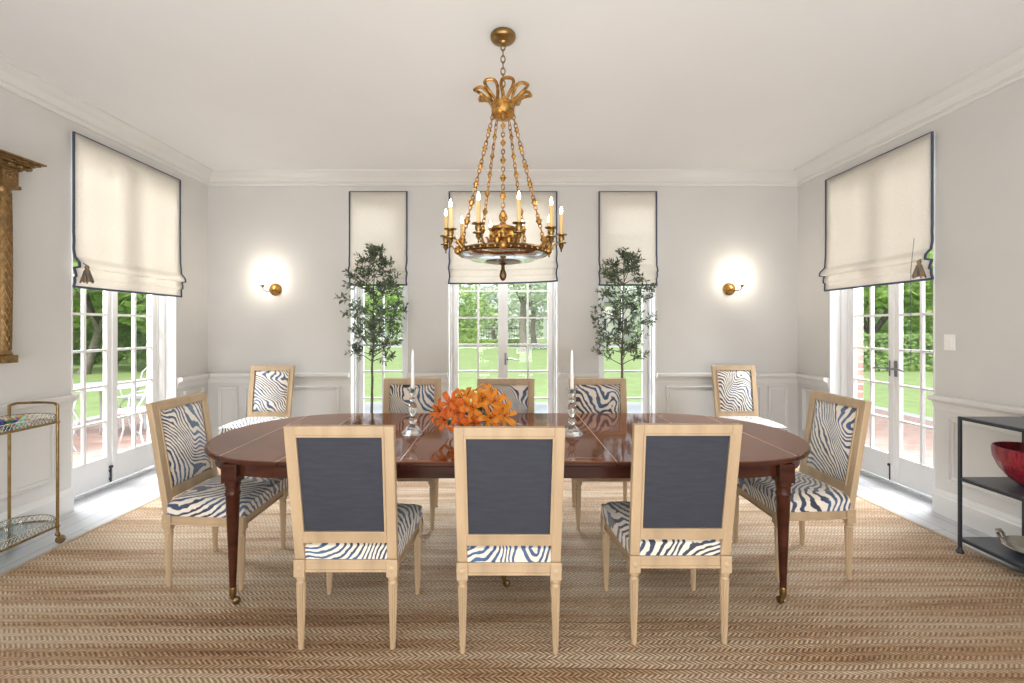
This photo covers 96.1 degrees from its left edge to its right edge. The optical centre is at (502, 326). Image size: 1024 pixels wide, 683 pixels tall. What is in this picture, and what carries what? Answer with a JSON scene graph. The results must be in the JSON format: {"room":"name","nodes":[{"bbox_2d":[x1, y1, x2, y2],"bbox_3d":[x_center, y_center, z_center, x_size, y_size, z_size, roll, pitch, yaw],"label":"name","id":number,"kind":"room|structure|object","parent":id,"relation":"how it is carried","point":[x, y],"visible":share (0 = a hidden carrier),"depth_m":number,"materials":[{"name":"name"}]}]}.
{"room":"dining room","nodes":[
{"label":"dining room","id":0,"kind":"room"},
{"bbox_2d":[0,87,207,512],"bbox_3d":[-3.465,-0.159,1.335,0.300,3.142,8.270,0,0,0],"label":"wall","id":1,"kind":"structure","parent":0,"point":[41,333],"depth_m":3.35,"materials":[{"name":"paint"}]},
{"bbox_2d":[0,149,46,363],"bbox_3d":[-3.212,-0.433,2.420,0.205,1.337,1.440,0,0,0],"label":"mirror","id":2,"kind":"object","parent":1,"relation":"attached to","point":[11,165],"visible":1,"depth_m":2.98,"materials":[{"name":"brown wood"}]},
{"bbox_2d":[0,487,73,541],"bbox_3d":[-3.304,1.320,1.335,0.022,0.184,7.670,0,0,0],"label":"baseboard","id":3,"kind":"structure","parent":1,"relation":"attached to","point":[47,504],"depth_m":3.26,"materials":[{"name":"paint"}]},
{"bbox_2d":[0,387,203,499],"bbox_3d":[-3.303,0.901,2.235,0.024,0.473,5.670,0,0,0],"label":"trim","id":4,"kind":"structure","parent":1,"relation":"attached to","point":[53,426],"depth_m":3.38,"materials":[{"name":"paint"}]},
{"bbox_2d":[0,373,209,419],"bbox_3d":[-3.284,0.570,1.335,0.062,0.111,7.670,0,0,0],"label":"trim","id":5,"kind":"structure","parent":1,"relation":"attached to","point":[65,402],"depth_m":3.37,"materials":[{"name":"paint"}]},
{"bbox_2d":[71,136,176,501],"bbox_3d":[-3.458,-0.034,4.100,0.294,2.892,1.140,0,0,0],"label":"door","id":6,"kind":"structure","parent":1,"relation":"in","point":[88,478],"depth_m":4.11,"materials":[{"name":"white paint"}]},
{"bbox_2d":[70,131,185,297],"bbox_3d":[-3.242,-0.899,4.100,0.144,1.199,1.184,0,0,0],"label":"roman shade","id":7,"kind":"object","parent":1,"relation":"attached to","point":[126,211],"visible":1,"depth_m":3.97,"materials":[{"name":"beige fabric"}]},
{"bbox_2d":[208,186,797,435],"bbox_3d":[0.000,-0.159,5.320,6.630,3.142,0.300,0,0,0],"label":"wall","id":8,"kind":"structure","parent":0,"point":[297,237],"depth_m":5.17,"materials":[{"name":"paint"}]},
{"bbox_2d":[259,274,281,295],"bbox_3d":[-2.599,-0.511,5.086,0.132,0.323,0.258,0,0,28],"label":"wall sconce","id":9,"kind":"object","parent":8,"relation":"attached to","point":[275,289],"visible":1,"depth_m":5.14,"materials":[{"name":"brown metal"}]},
{"bbox_2d":[350,249,407,412],"bbox_3d":[-1.395,-0.034,5.313,0.650,2.892,0.294,0,0,0],"label":"window","id":10,"kind":"structure","parent":8,"relation":"in","point":[357,370],"depth_m":5.33,"materials":[{"name":"white paint"}]},
{"bbox_2d":[348,191,407,285],"bbox_3d":[-1.395,-0.990,5.133,0.665,1.059,0.086,0,0,0],"label":"roman shade","id":11,"kind":"object","parent":10,"relation":"attached to","point":[375,217],"visible":0.66,"depth_m":5.14,"materials":[{"name":"beige fabric"}]},
{"bbox_2d":[448,195,557,412],"bbox_3d":[0.000,-0.034,5.313,1.240,2.892,0.294,0,0,0],"label":"door","id":12,"kind":"structure","parent":8,"relation":"in","point":[453,290],"depth_m":5.33,"materials":[{"name":"white paint"}]},
{"bbox_2d":[208,373,797,382],"bbox_3d":[0.000,0.570,5.139,6.630,0.111,0.062,0,0,0],"label":"trim","id":13,"kind":"structure","parent":8,"relation":"attached to","point":[214,377],"depth_m":5.14,"materials":[{"name":"paint"}]},
{"bbox_2d":[218,386,787,428],"bbox_3d":[0.000,0.901,5.158,6.390,0.473,0.024,0,0,0],"label":"trim","id":14,"kind":"structure","parent":8,"relation":"attached to","point":[220,388],"depth_m":5.15,"materials":[{"name":"paint"}]},
{"bbox_2d":[448,191,557,283],"bbox_3d":[0.000,-0.997,5.133,1.227,1.045,0.085,0,0,0],"label":"roman shade","id":15,"kind":"object","parent":8,"relation":"attached to","point":[460,270],"visible":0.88,"depth_m":5.14,"materials":[{"name":"beige fabric"}]},
{"bbox_2d":[0,45,1023,185],"bbox_3d":[0.000,-1.657,1.335,6.630,0.146,7.670,0,0,0],"label":"trim","id":16,"kind":"structure","parent":8,"relation":"attached to","point":[1008,69],"depth_m":4.53,"materials":[{"name":"paint"}]},
{"bbox_2d":[598,250,655,412],"bbox_3d":[1.395,-0.034,5.313,0.650,2.892,0.294,0,0,0],"label":"window","id":17,"kind":"structure","parent":8,"relation":"in","point":[648,370],"depth_m":5.33,"materials":[{"name":"white paint"}]},
{"bbox_2d":[598,191,658,285],"bbox_3d":[1.395,-0.990,5.133,0.665,1.059,0.086,0,0,0],"label":"roman shade","id":18,"kind":"object","parent":17,"relation":"attached to","point":[626,219],"visible":0.76,"depth_m":5.14,"materials":[{"name":"beige fabric"}]},
{"bbox_2d":[723,274,744,294],"bbox_3d":[2.584,-0.517,5.086,0.130,0.323,0.258,0,0,-29],"label":"wall sconce","id":19,"kind":"object","parent":8,"relation":"attached to","point":[729,288],"visible":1,"depth_m":5.14,"materials":[{"name":"brown metal"}]},
{"bbox_2d":[0,0,1023,168],"bbox_3d":[0.000,-1.880,1.335,7.230,0.300,8.270,0,0,0],"label":"ceiling","id":20,"kind":"structure","parent":0,"point":[223,84],"depth_m":3.10,"materials":[{"name":"paint"}]},
{"bbox_2d":[440,27,566,280],"bbox_3d":[0.000,-1.001,2.720,0.752,1.458,0.733,0,0,0],"label":"chandelier","id":21,"kind":"object","parent":20,"relation":"hanging from","point":[502,245],"visible":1,"depth_m":2.65,"materials":[{"name":"gold metal"}]},
{"bbox_2d":[0,460,1023,573],"bbox_3d":[0.000,1.462,1.335,7.230,0.100,8.270,0,0,0],"label":"floor","id":22,"kind":"structure","parent":0,"point":[91,511],"depth_m":3.50,"materials":[{"name":"grey wood"}]},
{"bbox_2d":[0,401,65,552],"bbox_3d":[-3.051,0.952,2.375,0.368,0.920,1.404,0,0,0],"label":"bar cart","id":23,"kind":"object","parent":22,"relation":"on","point":[30,423],"visible":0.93,"depth_m":2.99,"materials":[{"name":"gold metal"}]},
{"bbox_2d":[2,418,16,429],"bbox_3d":[-2.968,0.580,2.744,0.119,0.070,0.033,0,0,-11],"label":"glass ornament","id":24,"kind":"object","parent":23,"relation":"on","point":[12,420],"visible":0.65,"depth_m":2.74,"materials":[{"name":"glass"}]},
{"bbox_2d":[2,416,28,427],"bbox_3d":[-2.962,0.580,2.798,0.033,0.070,0.119,0,0,44],"label":"glass ornament","id":25,"kind":"object","parent":23,"relation":"on","point":[23,417],"visible":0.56,"depth_m":2.81,"materials":[{"name":"teal glass"}]},
{"bbox_2d":[0,420,52,432],"bbox_3d":[-3.062,0.620,2.375,0.307,0.008,1.382,0,0,0],"label":"shelf","id":26,"kind":"object","parent":23,"relation":"attached to","point":[27,426],"depth_m":2.85,"materials":[{"name":"clear glass"}]},
{"bbox_2d":[334,243,408,412],"bbox_3d":[-1.380,0.254,4.866,0.790,2.316,0.395,0,0,0],"label":"tree","id":27,"kind":"object","parent":22,"relation":"on","point":[372,249],"visible":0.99,"depth_m":4.88,"materials":[{"name":"green plant"}]},
{"bbox_2d":[0,467,1023,682],"bbox_3d":[0.055,1.405,1.410,5.800,0.015,6.820,0,0,0],"label":"rug","id":28,"kind":"object","parent":22,"relation":"on","point":[97,606],"visible":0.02,"depth_m":2.26,"materials":[{"name":"brown wicker"}]},
{"bbox_2d":[145,392,287,590],"bbox_3d":[-1.639,0.905,2.685,0.546,0.990,0.521,0,0,0],"label":"dining chair","id":29,"kind":"object","parent":28,"relation":"on","point":[180,429],"visible":0.91,"depth_m":2.56,"materials":[{"name":"brown wood"}]},
{"bbox_2d":[167,475,287,517],"bbox_3d":[-1.592,0.960,2.685,0.444,0.104,0.506,0,0,0],"label":"seat cushion","id":30,"kind":"object","parent":29,"relation":"on","point":[206,499],"depth_m":2.53,"materials":[{"name":"fabric"}]},
{"bbox_2d":[218,366,294,474],"bbox_3d":[-2.425,0.905,4.595,0.521,0.990,0.546,0,0,0],"label":"dining chair","id":31,"kind":"object","parent":28,"relation":"on","point":[270,397],"visible":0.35,"depth_m":4.78,"materials":[{"name":"brown wood"}]},
{"bbox_2d":[218,417,286,434],"bbox_3d":[-2.425,0.960,4.547,0.506,0.104,0.444,0,0,0],"label":"seat cushion","id":32,"kind":"object","parent":31,"relation":"on","point":[249,420],"depth_m":4.41,"materials":[{"name":"fabric"}]},
{"bbox_2d":[283,425,422,649],"bbox_3d":[-0.680,0.905,2.171,0.521,0.990,0.546,0,0,0],"label":"dining chair","id":33,"kind":"object","parent":28,"relation":"on","point":[347,516],"visible":1,"depth_m":1.96,"materials":[{"name":"brown wood"}]},
{"bbox_2d":[305,503,422,558],"bbox_3d":[-0.680,0.960,2.219,0.506,0.104,0.444,0,0,0],"label":"seat cushion","id":34,"kind":"object","parent":33,"relation":"on","point":[410,517],"depth_m":2.00,"materials":[{"name":"fabric"}]},
{"bbox_2d":[383,378,441,530],"bbox_3d":[-0.720,0.905,3.420,0.521,0.990,0.546,0,0,0],"label":"dining chair","id":35,"kind":"object","parent":28,"relation":"on","point":[396,395],"visible":0.25,"depth_m":3.63,"materials":[{"name":"fabric"}]},
{"bbox_2d":[477,378,533,412],"bbox_3d":[0.022,0.905,3.420,0.521,0.990,0.546,0,0,0],"label":"dining chair","id":36,"kind":"object","parent":28,"relation":"on","point":[520,391],"visible":0.11,"depth_m":3.64,"materials":[{"name":"fabric"}]},
{"bbox_2d":[204,413,810,604],"bbox_3d":[0.025,1.025,2.846,3.504,0.750,1.264,0,0,0],"label":"dining table","id":37,"kind":"object","parent":28,"relation":"on","point":[604,449],"visible":0.45,"depth_m":2.44,"materials":[{"name":"brown wood"}]},
{"bbox_2d":[401,387,423,435],"bbox_3d":[-0.550,0.509,2.800,0.129,0.280,0.129,0,0,22],"label":"candlestick","id":38,"kind":"object","parent":37,"relation":"on","point":[412,429],"visible":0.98,"depth_m":2.78,"materials":[{"name":"clear glass"}]},
{"bbox_2d":[411,350,414,387],"bbox_3d":[-0.550,0.265,2.800,0.023,0.268,0.022,0,0,0],"label":"taper candle","id":39,"kind":"object","parent":38,"relation":"on","point":[412,352],"visible":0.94,"depth_m":2.79,"materials":[{"name":"white wax"}]},
{"bbox_2d":[407,387,418,394],"bbox_3d":[-0.550,0.392,2.800,0.074,0.044,0.074,0,0,0],"label":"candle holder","id":40,"kind":"object","parent":38,"relation":"on","point":[412,391],"depth_m":2.78,"materials":[{"name":"clear glass"}]},
{"bbox_2d":[565,388,582,437],"bbox_3d":[0.415,0.509,2.770,0.129,0.280,0.129,0,0,22],"label":"candlestick","id":41,"kind":"object","parent":37,"relation":"on","point":[573,431],"visible":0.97,"depth_m":2.75,"materials":[{"name":"clear glass"}]},
{"bbox_2d":[570,350,573,388],"bbox_3d":[0.415,0.265,2.770,0.023,0.268,0.022,0,0,0],"label":"taper candle","id":42,"kind":"object","parent":41,"relation":"on","point":[571,362],"visible":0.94,"depth_m":2.76,"materials":[{"name":"white wax"}]},
{"bbox_2d":[566,388,577,395],"bbox_3d":[0.415,0.392,2.770,0.074,0.044,0.074,0,0,0],"label":"cup","id":43,"kind":"object","parent":41,"relation":"on","point":[571,392],"depth_m":2.75,"materials":[{"name":"clear glass"}]},
{"bbox_3d":[-0.190,0.595,2.780,0.176,0.110,0.176,0,0,0],"label":"flower vase","id":44,"kind":"object","parent":37,"relation":"on","visible":0},
{"bbox_2d":[430,397,444,424],"bbox_3d":[-0.319,0.519,2.747,0.233,0.203,0.183,0,0,-42],"label":"lily","id":45,"kind":"object","parent":44,"relation":"in","point":[434,406],"visible":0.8,"depth_m":2.72,"materials":[{"name":"orange plant"}]},
{"bbox_2d":[436,407,465,433],"bbox_3d":[-0.284,0.545,2.697,0.208,0.164,0.157,0,0,-34],"label":"lily","id":46,"kind":"object","parent":44,"relation":"in","point":[444,423],"visible":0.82,"depth_m":2.65,"materials":[{"name":"orange plant"}]},
{"bbox_2d":[438,391,467,414],"bbox_3d":[-0.282,0.497,2.701,0.200,0.248,0.176,0,0,0],"label":"lily","id":47,"kind":"object","parent":44,"relation":"in","point":[445,395],"visible":0.71,"depth_m":2.67,"materials":[{"name":"orange plant"}]},
{"bbox_2d":[444,398,473,425],"bbox_3d":[-0.247,0.512,2.679,0.177,0.217,0.234,0,0,0],"label":"lily","id":48,"kind":"object","parent":44,"relation":"in","point":[462,419],"visible":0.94,"depth_m":2.60,"materials":[{"name":"orange plant"}]},
{"bbox_2d":[449,412,474,432],"bbox_3d":[-0.214,0.561,2.665,0.146,0.154,0.222,0,0,17],"label":"lily","id":49,"kind":"object","parent":44,"relation":"in","point":[458,422],"visible":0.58,"depth_m":2.59,"materials":[{"name":"orange plant"}]},
{"bbox_2d":[454,388,472,407],"bbox_3d":[-0.233,0.491,2.739,0.152,0.259,0.151,0,0,0],"label":"lily","id":50,"kind":"object","parent":44,"relation":"in","point":[459,393],"visible":0.4,"depth_m":2.72,"materials":[{"name":"orange plant"}]},
{"bbox_2d":[456,387,475,395],"bbox_3d":[-0.213,0.498,2.841,0.158,0.245,0.138,0,0,-20],"label":"lily","id":51,"kind":"object","parent":44,"relation":"in","point":[461,390],"visible":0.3,"depth_m":2.85,"materials":[{"name":"orange plant"}]},
{"bbox_2d":[457,393,482,419],"bbox_3d":[-0.185,0.503,2.703,0.172,0.237,0.232,0,0,0],"label":"lily","id":52,"kind":"object","parent":44,"relation":"in","point":[475,411],"visible":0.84,"depth_m":2.62,"materials":[{"name":"orange plant"}]},
{"bbox_2d":[465,413,482,425],"bbox_3d":[-0.177,0.553,2.683,0.165,0.138,0.255,0,0,0],"label":"lily","id":53,"kind":"object","parent":44,"relation":"in","point":[476,422],"visible":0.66,"depth_m":2.61,"materials":[{"name":"orange plant"}]},
{"bbox_2d":[469,387,493,417],"bbox_3d":[-0.133,0.489,2.708,0.187,0.263,0.164,0,0,0],"label":"lily","id":54,"kind":"object","parent":44,"relation":"in","point":[482,396],"visible":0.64,"depth_m":2.69,"materials":[{"name":"orange plant"}]},
{"bbox_2d":[475,406,503,425],"bbox_3d":[-0.130,0.532,2.643,0.270,0.179,0.161,0,0,31],"label":"lily","id":55,"kind":"object","parent":44,"relation":"in","point":[491,415],"visible":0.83,"depth_m":2.58,"materials":[{"name":"orange plant"}]},
{"bbox_2d":[479,383,499,397],"bbox_3d":[-0.104,0.483,2.825,0.189,0.276,0.158,0,0,0],"label":"lily","id":56,"kind":"object","parent":44,"relation":"in","point":[484,384],"visible":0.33,"depth_m":2.82,"materials":[{"name":"orange plant"}]},
{"bbox_2d":[478,387,507,416],"bbox_3d":[-0.080,0.486,2.684,0.216,0.269,0.197,0,0,0],"label":"lily","id":57,"kind":"object","parent":44,"relation":"in","point":[497,400],"visible":0.91,"depth_m":2.65,"materials":[{"name":"orange plant"}]},
{"bbox_2d":[488,399,516,425],"bbox_3d":[-0.075,0.517,2.661,0.310,0.208,0.185,0,0,28],"label":"lily","id":58,"kind":"object","parent":44,"relation":"in","point":[505,413],"visible":0.81,"depth_m":2.61,"materials":[{"name":"orange plant"}]},
{"bbox_2d":[453,426,564,653],"bbox_3d":[0.026,0.905,2.146,0.521,0.990,0.546,0,0,0],"label":"dining chair","id":59,"kind":"object","parent":28,"relation":"on","point":[509,480],"visible":1,"depth_m":1.93,"materials":[{"name":"brown wood"}]},
{"bbox_2d":[467,546,550,561],"bbox_3d":[0.026,0.960,2.193,0.506,0.104,0.444,0,0,0],"label":"seat cushion","id":60,"kind":"object","parent":59,"relation":"on","point":[474,553],"depth_m":1.97,"materials":[{"name":"fabric"}]},
{"bbox_2d":[568,378,630,530],"bbox_3d":[0.752,0.905,3.420,0.521,0.990,0.546,0,0,0],"label":"dining chair","id":61,"kind":"object","parent":28,"relation":"on","point":[593,395],"visible":0.27,"depth_m":3.62,"materials":[{"name":"fabric"}]},
{"bbox_2d":[600,423,742,644],"bbox_3d":[0.780,0.905,2.204,0.521,0.990,0.546,0,0,0],"label":"dining chair","id":62,"kind":"object","parent":28,"relation":"on","point":[679,512],"visible":1,"depth_m":1.99,"materials":[{"name":"brown wood"}]},
{"bbox_2d":[601,501,720,554],"bbox_3d":[0.780,0.960,2.251,0.506,0.104,0.444,0,0,0],"label":"seat cushion","id":63,"kind":"object","parent":62,"relation":"on","point":[615,514],"depth_m":2.03,"materials":[{"name":"fabric"}]},
{"bbox_2d":[711,366,786,430],"bbox_3d":[2.440,0.905,4.625,0.521,0.990,0.546,0,0,0],"label":"dining chair","id":64,"kind":"object","parent":28,"relation":"on","point":[734,387],"visible":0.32,"depth_m":4.81,"materials":[{"name":"fabric"}]},
{"bbox_2d":[720,416,786,430],"bbox_3d":[2.440,0.960,4.577,0.506,0.104,0.444,0,0,0],"label":"seat cushion","id":65,"kind":"object","parent":64,"relation":"on","point":[754,419],"depth_m":4.49,"materials":[{"name":"fabric"}]},
{"bbox_2d":[733,390,871,582],"bbox_3d":[1.756,0.905,2.757,0.546,0.990,0.521,0,0,0],"label":"dining chair","id":66,"kind":"object","parent":28,"relation":"on","point":[836,427],"visible":0.8,"depth_m":2.63,"materials":[{"name":"brown wood"}]},
{"bbox_2d":[737,471,850,511],"bbox_3d":[1.709,0.960,2.757,0.444,0.104,0.506,0,0,0],"label":"seat cushion","id":67,"kind":"object","parent":66,"relation":"on","point":[808,494],"depth_m":2.59,"materials":[{"name":"fabric"}]},
{"bbox_2d":[590,247,657,377],"bbox_3d":[1.294,0.274,4.866,0.756,2.275,0.382,0,0,-3],"label":"tree","id":68,"kind":"object","parent":22,"relation":"on","point":[627,257],"visible":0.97,"depth_m":4.88,"materials":[{"name":"green plant"}]},
{"bbox_2d":[955,416,1023,570],"bbox_3d":[3.035,0.984,2.178,0.443,0.857,1.398,0,0,0],"label":"shelf unit","id":69,"kind":"object","parent":22,"relation":"on","point":[1005,486],"visible":0.84,"depth_m":2.75,"materials":[{"name":"black metal"}]},
{"bbox_2d":[991,441,1023,485],"bbox_3d":[3.100,0.819,2.665,0.378,0.223,0.378,0,0,0],"label":"bowl","id":70,"kind":"object","parent":69,"relation":"on","point":[1009,456],"visible":1,"depth_m":2.68,"materials":[{"name":"ceramic"}]},
{"bbox_2d":[995,528,1023,554],"bbox_3d":[3.090,1.257,2.600,0.384,0.092,0.384,0,0,0],"label":"bowl","id":71,"kind":"object","parent":69,"relation":"on","point":[1014,542],"visible":1,"depth_m":2.73,"materials":[{"name":"beige ceramic"}]},
{"bbox_2d":[798,78,1023,518],"bbox_3d":[3.465,-0.159,1.335,0.300,3.142,8.270,0,0,0],"label":"wall","id":72,"kind":"structure","parent":0,"point":[979,145],"depth_m":3.26,"materials":[{"name":"paint"}]},
{"bbox_2d":[857,288,862,399],"bbox_3d":[3.575,-0.034,4.730,0.120,2.892,0.180,0,0,0],"label":"trim","id":73,"kind":"structure","parent":72,"relation":"attached to","point":[859,290],"depth_m":4.64,"materials":[{"name":"paint"}]},
{"bbox_2d":[819,131,935,291],"bbox_3d":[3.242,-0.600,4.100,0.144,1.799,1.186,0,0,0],"label":"roman shade","id":74,"kind":"object","parent":72,"relation":"attached to","point":[879,211],"visible":1,"depth_m":3.97,"materials":[{"name":"beige fabric"}]},
{"bbox_2d":[829,136,934,501],"bbox_3d":[3.458,-0.034,4.100,0.294,2.892,1.140,0,0,0],"label":"door","id":75,"kind":"structure","parent":72,"relation":"in","point":[917,478],"depth_m":4.13,"materials":[{"name":"white paint"}]},
{"bbox_2d":[796,373,1023,416],"bbox_3d":[3.284,0.570,1.335,0.062,0.111,7.670,0,0,0],"label":"trim","id":76,"kind":"structure","parent":72,"relation":"attached to","point":[976,408],"depth_m":3.28,"materials":[{"name":"paint"}]},
{"bbox_2d":[802,387,1021,505],"bbox_3d":[3.303,0.901,2.235,0.024,0.473,5.670,0,0,0],"label":"trim","id":77,"kind":"structure","parent":72,"relation":"attached to","point":[951,421],"depth_m":3.38,"materials":[{"name":"paint"}]},
{"bbox_2d":[803,438,1021,536],"bbox_3d":[3.304,1.320,1.335,0.022,0.184,7.670,0,0,0],"label":"baseboard","id":78,"kind":"structure","parent":72,"relation":"attached to","point":[982,518],"depth_m":3.21,"materials":[{"name":"paint"}]},
{"bbox_2d":[944,334,954,350],"bbox_3d":[3.308,0.115,3.410,0.013,0.120,0.084,0,0,0],"label":"light switch","id":79,"kind":"object","parent":72,"relation":"attached to","point":[949,339],"visible":1,"depth_m":3.40,"materials":[{"name":"white plastic"}]},
{"label":"outside","id":80,"kind":"structure","parent":0,"visible":0},
{"bbox_2d":[364,311,641,338],"bbox_3d":[-0.011,-0.231,64.963,53.100,4.408,3.065,0,0,0],"label":"hedge","id":81,"kind":"object","parent":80,"point":[539,322],"visible":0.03,"depth_m":64.05,"materials":[{"name":"green plant"}]},
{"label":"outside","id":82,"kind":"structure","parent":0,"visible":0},
{"bbox_2d":[73,339,932,419],"bbox_3d":[0.000,1.660,24.000,180.000,0.280,72.000,0,0,0],"label":"lawn","id":83,"kind":"structure","parent":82,"point":[467,357],"depth_m":14.42,"materials":[{"name":"green plant"}]},
{"bbox_2d":[73,290,102,319],"bbox_3d":[-18.327,-1.659,17.576,6.915,6.407,7.666,0,0,23],"label":"tree","id":84,"kind":"object","parent":83,"relation":"on","point":[94,295],"visible":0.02,"depth_m":18.61,"materials":[{"name":"green plant"}]},
{"bbox_2d":[73,405,144,423],"bbox_3d":[-6.725,1.645,1.600,0.250,0.310,15.200,0,0,0],"label":"kerb","id":85,"kind":"object","parent":83,"relation":"on","point":[96,416],"depth_m":7.49,"materials":[{"name":"concrete"}]},
{"bbox_2d":[73,257,146,374],"bbox_3d":[-13.398,-1.253,14.909,6.023,5.753,5.783,0,0,-33],"label":"tree","id":86,"kind":"object","parent":83,"relation":"on","point":[124,302],"visible":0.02,"depth_m":14.64,"materials":[{"name":"green plant"}]},
{"bbox_2d":[73,315,146,364],"bbox_3d":[-15.501,0.508,19.384,13.307,2.267,1.904,0,0,0],"label":"hedge","id":87,"kind":"object","parent":83,"relation":"on","point":[124,330],"visible":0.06,"depth_m":18.68,"materials":[{"name":"green plant"}]},
{"bbox_2d":[102,299,146,332],"bbox_3d":[-11.209,-1.328,17.458,5.930,5.726,6.043,0,0,0],"label":"tree","id":88,"kind":"object","parent":83,"relation":"on","point":[138,326],"visible":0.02,"depth_m":15.34,"materials":[{"name":"green plant"}]},
{"bbox_2d":[364,286,401,341],"bbox_3d":[-12.885,-2.346,46.446,9.119,7.870,10.038,0,0,34],"label":"tree","id":89,"kind":"object","parent":83,"relation":"on","point":[393,298],"visible":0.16,"depth_m":44.92,"materials":[{"name":"green plant"}]},
{"bbox_2d":[458,328,476,338],"bbox_3d":[-3.141,0.808,38.572,2.379,1.559,1.416,0,0,0],"label":"hedge","id":90,"kind":"object","parent":83,"relation":"on","point":[463,333],"visible":0.47,"depth_m":38.04,"materials":[{"name":"green plant"}]},
{"bbox_2d":[458,284,497,329],"bbox_3d":[-4.700,-1.270,42.396,8.744,5.679,7.385,0,0,0],"label":"tree","id":91,"kind":"object","parent":83,"relation":"on","point":[463,311],"visible":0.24,"depth_m":41.28,"materials":[{"name":"green plant"}]},
{"bbox_2d":[458,338,519,346],"bbox_3d":[-1.708,1.224,35.788,6.038,0.724,1.004,0,0,0],"label":"hedge","id":92,"kind":"object","parent":83,"relation":"on","point":[460,341],"visible":0.48,"depth_m":35.45,"materials":[{"name":"green plant"}]},
{"bbox_2d":[460,284,520,338],"bbox_3d":[-1.195,-1.706,51.848,8.109,6.549,7.789,0,0,0],"label":"tree","id":93,"kind":"object","parent":83,"relation":"on","point":[492,295],"visible":0.3,"depth_m":50.96,"materials":[{"name":"green plant"}]},
{"bbox_2d":[468,327,519,339],"bbox_3d":[-1.375,0.750,45.000,6.150,1.500,0.060,0,0,0],"label":"fence","id":94,"kind":"object","parent":83,"relation":"on","point":[491,328],"visible":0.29,"depth_m":44.98,"materials":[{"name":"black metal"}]},
{"bbox_2d":[495,282,547,350],"bbox_3d":[1.250,-2.530,29.079,4.502,8.156,5.108,0,0,0],"label":"tree","id":95,"kind":"object","parent":83,"relation":"on","point":[522,296],"visible":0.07,"depth_m":28.65,"materials":[{"name":"green plant"}]},
{"bbox_2d":[497,285,547,345],"bbox_3d":[2.315,-2.247,37.441,5.278,7.589,5.335,0,0,24],"label":"tree","id":96,"kind":"object","parent":83,"relation":"on","point":[533,305],"visible":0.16,"depth_m":36.93,"materials":[{"name":"green plant"}]},
{"bbox_2d":[543,287,632,340],"bbox_3d":[9.600,-1.800,54.000,10.000,6.600,9.000,0,0,0],"label":"house","id":97,"kind":"structure","parent":83,"relation":"on","point":[611,326],"depth_m":50.00,"materials":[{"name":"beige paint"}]},
{"bbox_2d":[604,286,641,332],"bbox_3d":[14.001,-2.212,44.202,10.162,7.604,9.517,0,0,24],"label":"tree","id":98,"kind":"object","parent":83,"relation":"on","point":[639,307],"visible":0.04,"depth_m":43.67,"materials":[{"name":"green plant"}]},
{"bbox_2d":[863,307,932,337],"bbox_3d":[34.515,-1.526,36.923,4.143,6.993,46.922,0,0,0],"label":"hedge","id":99,"kind":"object","parent":83,"relation":"on","point":[904,319],"visible":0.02,"depth_m":37.56,"materials":[{"name":"green plant"}]},
{"bbox_2d":[863,332,932,371],"bbox_3d":[16.499,0.872,16.289,15.226,1.417,1.581,0,0,0],"label":"hedge","id":100,"kind":"object","parent":83,"relation":"on","point":[911,360],"visible":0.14,"depth_m":15.75,"materials":[{"name":"green plant"}]},
{"bbox_2d":[863,249,932,333],"bbox_3d":[15.378,-1.365,19.136,6.737,5.806,6.712,0,0,0],"label":"tree","id":101,"kind":"object","parent":83,"relation":"on","point":[911,291],"visible":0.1,"depth_m":17.39,"materials":[{"name":"green plant"}]},
{"bbox_2d":[867,295,932,337],"bbox_3d":[21.278,-1.897,20.525,7.701,6.876,7.594,0,0,0],"label":"tree","id":102,"kind":"object","parent":83,"relation":"on","point":[915,320],"visible":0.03,"depth_m":20.75,"materials":[{"name":"green plant"}]},
{"bbox_2d":[874,406,932,421],"bbox_3d":[6.925,1.645,1.600,0.250,0.310,15.200,0,0,0],"label":"kerb","id":103,"kind":"object","parent":83,"relation":"on","point":[875,407],"depth_m":7.83,"materials":[{"name":"concrete"}]},
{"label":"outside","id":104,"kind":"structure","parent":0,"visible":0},
{"bbox_2d":[364,402,641,412],"bbox_3d":[0.000,1.650,7.335,7.240,0.300,3.730,0,0,0],"label":"terrace","id":105,"kind":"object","parent":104,"point":[539,407],"depth_m":8.57,"materials":[{"name":"concrete"}]},
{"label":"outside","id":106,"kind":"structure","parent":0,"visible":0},
{"bbox_2d":[364,346,641,347],"bbox_3d":[0.000,1.655,35.500,120.000,0.290,3.000,0,0,0],"label":"garden path","id":107,"kind":"structure","parent":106,"point":[364,346],"depth_m":34.00,"materials":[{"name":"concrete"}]},
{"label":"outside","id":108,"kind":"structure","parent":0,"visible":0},
{"bbox_2d":[73,413,146,465],"bbox_3d":[-5.110,1.650,1.600,2.980,0.300,15.200,0,0,0],"label":"patio","id":109,"kind":"structure","parent":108,"point":[94,441],"depth_m":6.13,"materials":[{"name":"brick"}]},
{"bbox_2d":[73,381,146,436],"bbox_3d":[-5.350,1.143,6.150,1.020,0.736,1.020,0,0,0],"label":"garden table","id":110,"kind":"object","parent":109,"relation":"on","point":[143,383],"visible":0.35,"depth_m":6.20,"materials":[{"name":"white metal"}]},
{"bbox_2d":[118,386,146,443],"bbox_3d":[-4.690,1.032,5.859,0.509,0.944,0.537,0,0,-17],"label":"garden chair","id":111,"kind":"object","parent":109,"relation":"on","point":[128,410],"visible":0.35,"depth_m":5.75,"materials":[{"name":"white metal"}]},
{"bbox_2d":[118,367,146,428],"bbox_3d":[-5.450,1.032,6.981,0.537,0.944,0.509,0,0,0],"label":"garden chair","id":112,"kind":"object","parent":109,"relation":"on","point":[138,398],"visible":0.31,"depth_m":6.80,"materials":[{"name":"white metal"}]},
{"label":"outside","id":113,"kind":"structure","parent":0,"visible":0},
{"bbox_2d":[865,409,932,465],"bbox_3d":[5.210,1.650,1.600,3.180,0.300,15.200,0,0,0],"label":"patio","id":114,"kind":"structure","parent":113,"point":[911,434],"depth_m":6.25,"materials":[{"name":"brick"}]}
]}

